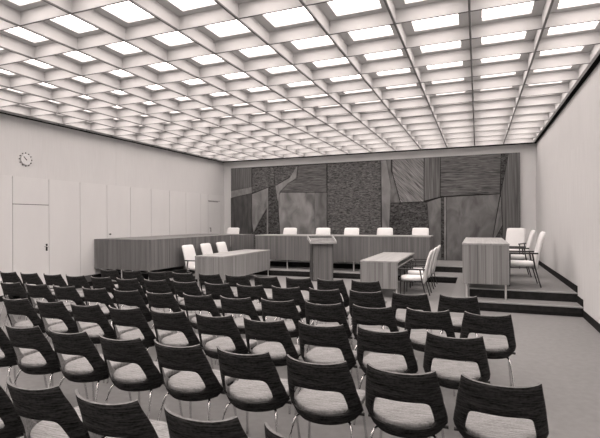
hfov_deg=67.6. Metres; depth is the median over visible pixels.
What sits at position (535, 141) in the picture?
trim
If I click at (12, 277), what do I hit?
shell chair
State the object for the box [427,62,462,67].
light panel
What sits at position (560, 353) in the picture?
floor
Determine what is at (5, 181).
wall panel
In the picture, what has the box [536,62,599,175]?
wall
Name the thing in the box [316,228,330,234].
armchair
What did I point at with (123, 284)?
shell chair
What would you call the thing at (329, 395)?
shell chair
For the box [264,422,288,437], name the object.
shell chair
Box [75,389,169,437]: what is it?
shell chair
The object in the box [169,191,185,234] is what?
wall panel
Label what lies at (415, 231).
armchair
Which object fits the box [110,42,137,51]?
light panel
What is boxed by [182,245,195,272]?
armchair
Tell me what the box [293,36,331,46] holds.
light panel
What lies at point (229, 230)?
armchair
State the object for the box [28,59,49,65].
light panel
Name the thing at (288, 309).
shell chair
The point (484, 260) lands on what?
desk
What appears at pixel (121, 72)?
light panel
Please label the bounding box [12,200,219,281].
trim
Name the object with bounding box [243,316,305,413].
shell chair
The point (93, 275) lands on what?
baseboard
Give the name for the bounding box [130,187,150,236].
wall panel
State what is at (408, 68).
light panel
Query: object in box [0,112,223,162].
trim
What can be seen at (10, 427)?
shell chair
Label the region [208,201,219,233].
door
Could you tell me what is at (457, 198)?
wall mural
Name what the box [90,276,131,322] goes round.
shell chair
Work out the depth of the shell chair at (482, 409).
2.38 m
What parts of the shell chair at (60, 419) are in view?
seat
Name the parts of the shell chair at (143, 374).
leg, seat, leg, leg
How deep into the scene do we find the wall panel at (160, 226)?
13.84 m
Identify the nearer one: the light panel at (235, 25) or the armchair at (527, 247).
the light panel at (235, 25)
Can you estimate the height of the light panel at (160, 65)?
0.020 m
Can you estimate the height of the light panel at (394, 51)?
0.020 m
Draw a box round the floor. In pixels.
[0,274,599,437]
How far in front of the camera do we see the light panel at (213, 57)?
6.79 m
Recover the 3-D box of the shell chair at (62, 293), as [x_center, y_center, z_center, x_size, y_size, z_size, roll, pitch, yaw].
[-3.056,1.277,6.144,0.492,0.802,0.564,0,0,22]
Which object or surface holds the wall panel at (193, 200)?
attached to the wall at (59, 153)
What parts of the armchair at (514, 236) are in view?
backrest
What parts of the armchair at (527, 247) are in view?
seat, armrest, backrest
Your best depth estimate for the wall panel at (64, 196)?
10.65 m
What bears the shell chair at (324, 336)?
on the floor
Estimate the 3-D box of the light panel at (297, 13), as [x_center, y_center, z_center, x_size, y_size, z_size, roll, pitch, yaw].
[-0.172,-2.454,5.234,0.558,0.020,0.622,0,0,22]
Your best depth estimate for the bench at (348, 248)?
12.89 m
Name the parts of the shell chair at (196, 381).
leg, leg, seat, leg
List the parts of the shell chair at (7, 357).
leg, leg, seat, leg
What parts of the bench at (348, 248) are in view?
panel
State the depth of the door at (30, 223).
9.84 m
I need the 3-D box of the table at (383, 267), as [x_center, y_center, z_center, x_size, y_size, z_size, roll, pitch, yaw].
[2.141,1.272,10.650,0.803,0.775,2.628,0,0,22]
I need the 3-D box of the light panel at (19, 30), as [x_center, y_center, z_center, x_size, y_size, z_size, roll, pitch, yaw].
[-3.449,-2.433,5.675,0.558,0.020,0.622,0,0,22]
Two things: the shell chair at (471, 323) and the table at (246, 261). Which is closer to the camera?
the shell chair at (471, 323)
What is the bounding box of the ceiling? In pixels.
[0,0,599,161]
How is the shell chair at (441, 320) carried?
on the floor
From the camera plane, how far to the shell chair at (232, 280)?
6.96 m
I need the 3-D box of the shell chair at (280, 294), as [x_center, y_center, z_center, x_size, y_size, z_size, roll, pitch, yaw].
[-0.105,1.259,5.940,0.492,0.802,0.564,0,0,22]
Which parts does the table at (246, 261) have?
panel, panel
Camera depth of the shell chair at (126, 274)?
7.73 m
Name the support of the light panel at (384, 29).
attached to the ceiling
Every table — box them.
[195,249,269,286]
[360,252,413,292]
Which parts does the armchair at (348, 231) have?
backrest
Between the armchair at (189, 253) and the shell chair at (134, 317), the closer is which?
the shell chair at (134, 317)
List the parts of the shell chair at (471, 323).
seat, leg, leg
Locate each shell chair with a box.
[0,271,39,318]
[0,281,47,328]
[0,327,47,392]
[0,385,41,437]
[3,296,63,332]
[5,322,88,399]
[6,376,105,437]
[20,272,53,318]
[26,283,75,342]
[36,299,97,349]
[43,273,82,301]
[49,327,131,401]
[52,284,102,342]
[66,274,108,320]
[70,302,132,382]
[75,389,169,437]
[82,286,132,326]
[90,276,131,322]
[99,333,182,418]
[100,268,123,306]
[107,305,170,382]
[114,288,163,328]
[116,277,156,325]
[122,269,158,309]
[144,278,184,311]
[146,290,195,348]
[147,271,181,311]
[151,308,213,368]
[154,339,236,420]
[163,403,250,437]
[171,280,214,334]
[172,272,208,313]
[183,293,222,364]
[195,312,256,380]
[199,273,235,317]
[204,282,244,318]
[217,295,269,364]
[217,346,300,437]
[225,274,262,318]
[236,284,276,341]
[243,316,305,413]
[254,275,290,320]
[261,298,310,358]
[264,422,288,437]
[270,285,312,341]
[286,277,322,324]
[286,354,367,437]
[294,321,359,414]
[305,301,353,352]
[306,287,351,349]
[316,278,348,324]
[349,289,389,353]
[351,280,387,328]
[351,304,399,374]
[353,326,418,424]
[365,363,448,437]
[391,292,431,332]
[404,307,455,395]
[423,331,489,389]
[437,294,480,358]
[453,374,548,437]
[460,311,515,385]
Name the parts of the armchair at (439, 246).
backrest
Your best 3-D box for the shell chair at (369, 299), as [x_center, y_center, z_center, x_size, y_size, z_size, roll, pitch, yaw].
[0.865,1.252,5.559,0.492,0.802,0.564,0,0,22]
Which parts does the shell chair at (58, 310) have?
seat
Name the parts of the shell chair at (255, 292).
seat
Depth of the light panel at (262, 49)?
6.48 m
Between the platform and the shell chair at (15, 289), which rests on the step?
the platform
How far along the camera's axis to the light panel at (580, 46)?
6.51 m
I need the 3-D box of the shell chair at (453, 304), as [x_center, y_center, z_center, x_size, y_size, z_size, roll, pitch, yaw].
[1.836,1.245,5.171,0.492,0.802,0.564,0,0,21]
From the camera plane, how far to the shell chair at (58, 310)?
4.82 m
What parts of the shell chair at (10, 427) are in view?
seat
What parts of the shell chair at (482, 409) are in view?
seat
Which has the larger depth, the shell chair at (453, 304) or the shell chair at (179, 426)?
the shell chair at (453, 304)
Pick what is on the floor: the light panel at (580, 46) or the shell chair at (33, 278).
the shell chair at (33, 278)
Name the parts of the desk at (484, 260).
panel, leg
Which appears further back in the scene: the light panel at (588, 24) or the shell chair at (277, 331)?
the light panel at (588, 24)
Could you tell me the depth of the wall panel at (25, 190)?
9.85 m
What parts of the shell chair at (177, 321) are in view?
seat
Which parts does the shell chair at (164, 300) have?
seat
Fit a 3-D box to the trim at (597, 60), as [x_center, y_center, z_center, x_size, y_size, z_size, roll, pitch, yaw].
[3.702,-2.709,4.935,0.008,0.905,18.300,0,0,22]
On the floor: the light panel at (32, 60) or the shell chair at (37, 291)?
the shell chair at (37, 291)
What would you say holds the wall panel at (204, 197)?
attached to the wall at (59, 153)
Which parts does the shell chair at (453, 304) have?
seat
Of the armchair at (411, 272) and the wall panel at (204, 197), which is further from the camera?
the wall panel at (204, 197)
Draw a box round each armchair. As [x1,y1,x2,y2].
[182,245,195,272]
[200,243,212,254]
[216,242,227,252]
[227,228,239,247]
[283,228,296,233]
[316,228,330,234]
[344,228,358,262]
[377,228,392,234]
[398,250,433,295]
[405,247,437,292]
[411,245,440,286]
[412,228,428,234]
[506,228,525,268]
[509,230,534,276]
[509,231,545,287]
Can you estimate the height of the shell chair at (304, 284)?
0.802 m
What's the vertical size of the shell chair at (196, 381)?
0.802 m
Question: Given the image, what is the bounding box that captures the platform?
[117,259,577,301]
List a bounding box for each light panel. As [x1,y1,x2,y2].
[9,27,43,39]
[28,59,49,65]
[54,15,93,29]
[68,51,91,58]
[105,1,149,19]
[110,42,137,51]
[113,70,129,74]
[153,63,172,68]
[156,31,189,42]
[173,0,213,7]
[186,79,200,82]
[195,54,220,61]
[208,20,246,33]
[226,72,245,76]
[242,45,273,54]
[265,7,311,23]
[269,65,293,70]
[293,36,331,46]
[315,58,347,64]
[330,0,379,12]
[332,75,359,78]
[350,25,391,37]
[366,50,401,57]
[377,68,409,73]
[412,14,458,27]
[421,41,460,49]
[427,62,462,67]
[481,32,524,41]
[481,54,519,60]
[482,2,532,17]
[541,46,581,52]
[549,21,596,31]
[559,0,589,4]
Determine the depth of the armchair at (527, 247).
10.13 m
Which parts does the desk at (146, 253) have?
panel, panel, return panel, panel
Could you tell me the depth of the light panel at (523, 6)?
5.26 m
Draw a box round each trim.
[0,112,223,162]
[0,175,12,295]
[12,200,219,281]
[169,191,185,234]
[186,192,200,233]
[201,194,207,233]
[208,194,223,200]
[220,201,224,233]
[224,141,535,162]
[536,54,599,142]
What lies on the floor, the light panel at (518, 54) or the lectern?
the lectern
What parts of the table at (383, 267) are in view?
panel, panel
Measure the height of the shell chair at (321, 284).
0.802 m
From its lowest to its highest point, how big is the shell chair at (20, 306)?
0.802 m
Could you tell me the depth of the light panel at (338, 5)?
5.11 m
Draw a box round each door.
[12,204,48,298]
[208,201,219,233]
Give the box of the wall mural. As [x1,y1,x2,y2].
[231,152,520,260]
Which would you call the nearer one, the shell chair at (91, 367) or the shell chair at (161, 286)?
the shell chair at (91, 367)
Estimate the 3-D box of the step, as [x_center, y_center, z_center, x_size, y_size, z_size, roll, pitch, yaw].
[0.897,1.586,12.422,10.798,0.171,6.442,0,0,22]
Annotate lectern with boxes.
[307,235,336,280]
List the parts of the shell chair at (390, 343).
leg, seat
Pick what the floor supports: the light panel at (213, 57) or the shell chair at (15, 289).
the shell chair at (15, 289)
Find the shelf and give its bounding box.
[398,258,412,266]
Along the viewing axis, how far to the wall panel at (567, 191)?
8.07 m
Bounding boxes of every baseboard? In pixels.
[0,269,114,301]
[538,261,599,332]
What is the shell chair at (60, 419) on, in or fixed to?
on the floor
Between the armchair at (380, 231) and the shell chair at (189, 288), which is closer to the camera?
the shell chair at (189, 288)
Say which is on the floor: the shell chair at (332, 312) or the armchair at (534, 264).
the shell chair at (332, 312)
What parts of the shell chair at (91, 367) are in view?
leg, seat, leg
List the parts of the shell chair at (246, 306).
seat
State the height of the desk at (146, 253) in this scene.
1.025 m
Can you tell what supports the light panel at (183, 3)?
attached to the ceiling
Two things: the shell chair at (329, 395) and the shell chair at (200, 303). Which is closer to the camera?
the shell chair at (329, 395)
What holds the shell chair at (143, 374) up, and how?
on the floor
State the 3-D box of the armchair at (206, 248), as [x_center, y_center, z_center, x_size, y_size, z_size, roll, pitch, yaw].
[-2.391,1.191,12.586,0.678,1.008,0.594,0,0,22]
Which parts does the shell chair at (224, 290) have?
seat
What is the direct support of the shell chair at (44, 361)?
on the floor
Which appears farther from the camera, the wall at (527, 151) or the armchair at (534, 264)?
the wall at (527, 151)
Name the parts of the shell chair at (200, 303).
seat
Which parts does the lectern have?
panel, panel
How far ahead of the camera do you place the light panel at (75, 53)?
6.63 m
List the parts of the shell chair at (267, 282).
seat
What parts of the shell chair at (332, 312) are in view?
seat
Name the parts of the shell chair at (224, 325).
seat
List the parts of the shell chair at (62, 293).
seat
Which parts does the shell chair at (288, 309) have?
seat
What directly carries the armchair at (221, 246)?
on the floor
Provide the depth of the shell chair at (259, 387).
2.96 m
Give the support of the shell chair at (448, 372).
on the floor
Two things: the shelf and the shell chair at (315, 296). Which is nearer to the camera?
the shell chair at (315, 296)
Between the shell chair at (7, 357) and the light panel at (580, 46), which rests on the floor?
the shell chair at (7, 357)
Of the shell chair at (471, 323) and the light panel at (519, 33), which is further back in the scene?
the light panel at (519, 33)
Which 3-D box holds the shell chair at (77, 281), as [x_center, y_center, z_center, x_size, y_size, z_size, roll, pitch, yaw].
[-3.471,1.283,7.271,0.492,0.802,0.564,0,0,22]
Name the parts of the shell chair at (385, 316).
seat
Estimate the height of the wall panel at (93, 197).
2.322 m
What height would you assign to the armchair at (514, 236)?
1.061 m
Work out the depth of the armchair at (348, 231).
14.34 m
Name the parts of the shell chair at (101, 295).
seat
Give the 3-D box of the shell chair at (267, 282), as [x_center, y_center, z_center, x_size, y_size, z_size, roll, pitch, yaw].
[-0.444,1.264,7.011,0.492,0.802,0.564,0,0,22]
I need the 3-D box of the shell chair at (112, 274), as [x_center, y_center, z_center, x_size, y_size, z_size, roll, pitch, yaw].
[-3.324,1.285,8.157,0.492,0.802,0.564,0,0,22]
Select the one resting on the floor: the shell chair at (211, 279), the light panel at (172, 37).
the shell chair at (211, 279)
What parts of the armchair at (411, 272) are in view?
seat, armrest, backrest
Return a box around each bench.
[255,234,432,270]
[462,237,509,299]
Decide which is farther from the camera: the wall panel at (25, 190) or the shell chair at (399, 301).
the wall panel at (25, 190)
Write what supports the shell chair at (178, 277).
on the floor
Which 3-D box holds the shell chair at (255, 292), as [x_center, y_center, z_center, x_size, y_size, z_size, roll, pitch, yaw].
[-0.589,1.262,6.129,0.492,0.802,0.564,0,0,22]
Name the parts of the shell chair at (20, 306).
seat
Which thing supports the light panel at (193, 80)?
attached to the ceiling
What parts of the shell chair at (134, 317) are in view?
seat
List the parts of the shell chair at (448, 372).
seat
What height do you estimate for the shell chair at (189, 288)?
0.802 m
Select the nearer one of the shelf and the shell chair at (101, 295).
the shell chair at (101, 295)
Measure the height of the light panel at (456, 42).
0.020 m
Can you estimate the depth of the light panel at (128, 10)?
5.22 m
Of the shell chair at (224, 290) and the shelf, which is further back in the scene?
the shelf
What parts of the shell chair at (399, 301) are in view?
seat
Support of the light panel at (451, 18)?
attached to the ceiling
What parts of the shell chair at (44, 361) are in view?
leg, seat, leg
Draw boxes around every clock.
[19,153,31,166]
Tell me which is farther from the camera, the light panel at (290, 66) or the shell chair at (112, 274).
the shell chair at (112, 274)
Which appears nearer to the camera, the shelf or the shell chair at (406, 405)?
the shell chair at (406, 405)
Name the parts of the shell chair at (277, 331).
seat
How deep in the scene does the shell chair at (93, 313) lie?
4.62 m
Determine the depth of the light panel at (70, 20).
5.53 m
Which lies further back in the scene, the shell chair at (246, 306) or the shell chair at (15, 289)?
the shell chair at (15, 289)
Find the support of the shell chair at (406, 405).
on the floor
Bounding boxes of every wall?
[0,113,223,195]
[224,144,535,259]
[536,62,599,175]
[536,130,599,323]
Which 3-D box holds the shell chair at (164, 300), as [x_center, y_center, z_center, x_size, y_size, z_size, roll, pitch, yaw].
[-1.606,1.267,5.568,0.492,0.802,0.564,0,0,22]
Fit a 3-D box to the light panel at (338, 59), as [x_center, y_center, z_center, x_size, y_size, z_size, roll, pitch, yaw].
[0.416,-2.452,6.718,0.558,0.020,0.622,0,0,22]
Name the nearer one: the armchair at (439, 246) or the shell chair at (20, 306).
the shell chair at (20, 306)
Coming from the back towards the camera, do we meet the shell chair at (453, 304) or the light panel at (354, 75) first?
the light panel at (354, 75)
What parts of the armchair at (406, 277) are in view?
armrest, seat, armrest, leg, backrest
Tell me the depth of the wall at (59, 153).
11.58 m
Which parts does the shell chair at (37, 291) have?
seat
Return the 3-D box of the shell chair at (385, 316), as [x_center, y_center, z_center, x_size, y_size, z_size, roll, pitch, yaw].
[0.791,1.250,4.618,0.492,0.802,0.564,0,0,22]
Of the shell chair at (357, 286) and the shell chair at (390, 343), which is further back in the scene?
the shell chair at (357, 286)
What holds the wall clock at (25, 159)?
attached to the wall at (59, 153)
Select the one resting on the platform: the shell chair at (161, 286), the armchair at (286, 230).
the armchair at (286, 230)
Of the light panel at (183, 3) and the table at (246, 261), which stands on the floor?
the table at (246, 261)
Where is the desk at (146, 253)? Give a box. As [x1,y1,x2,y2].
[94,234,253,279]
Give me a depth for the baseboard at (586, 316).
7.99 m
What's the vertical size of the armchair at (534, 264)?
1.061 m
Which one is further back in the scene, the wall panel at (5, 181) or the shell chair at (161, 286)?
the wall panel at (5, 181)
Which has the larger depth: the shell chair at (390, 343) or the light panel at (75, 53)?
the light panel at (75, 53)
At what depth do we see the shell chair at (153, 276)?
7.53 m
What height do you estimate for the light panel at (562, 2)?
0.020 m
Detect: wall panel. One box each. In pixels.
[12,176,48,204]
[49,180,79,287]
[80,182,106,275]
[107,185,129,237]
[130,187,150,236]
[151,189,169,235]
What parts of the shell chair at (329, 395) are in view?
leg, leg, seat, leg, leg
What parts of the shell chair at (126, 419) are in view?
seat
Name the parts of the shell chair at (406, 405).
leg, seat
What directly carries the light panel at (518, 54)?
attached to the ceiling
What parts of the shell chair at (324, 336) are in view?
seat, leg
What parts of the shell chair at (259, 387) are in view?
leg, leg, seat, leg, leg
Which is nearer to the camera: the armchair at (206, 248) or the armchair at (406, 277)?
the armchair at (406, 277)
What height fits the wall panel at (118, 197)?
2.155 m
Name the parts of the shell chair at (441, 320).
seat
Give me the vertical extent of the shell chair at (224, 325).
0.802 m
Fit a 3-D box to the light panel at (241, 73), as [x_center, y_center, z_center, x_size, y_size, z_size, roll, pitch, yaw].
[-1.075,-2.442,7.309,0.558,0.020,0.622,0,0,22]
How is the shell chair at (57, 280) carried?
on the floor
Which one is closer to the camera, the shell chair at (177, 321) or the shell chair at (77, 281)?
the shell chair at (177, 321)
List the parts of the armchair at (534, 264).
leg, armrest, seat, armrest, leg, leg, backrest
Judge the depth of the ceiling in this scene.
7.20 m
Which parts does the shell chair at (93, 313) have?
seat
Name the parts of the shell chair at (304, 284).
seat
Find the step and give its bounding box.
[112,266,583,316]
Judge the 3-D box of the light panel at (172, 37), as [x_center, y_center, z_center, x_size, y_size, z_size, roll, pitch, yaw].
[-1.663,-2.443,5.826,0.558,0.020,0.622,0,0,22]
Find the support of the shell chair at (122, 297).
on the floor

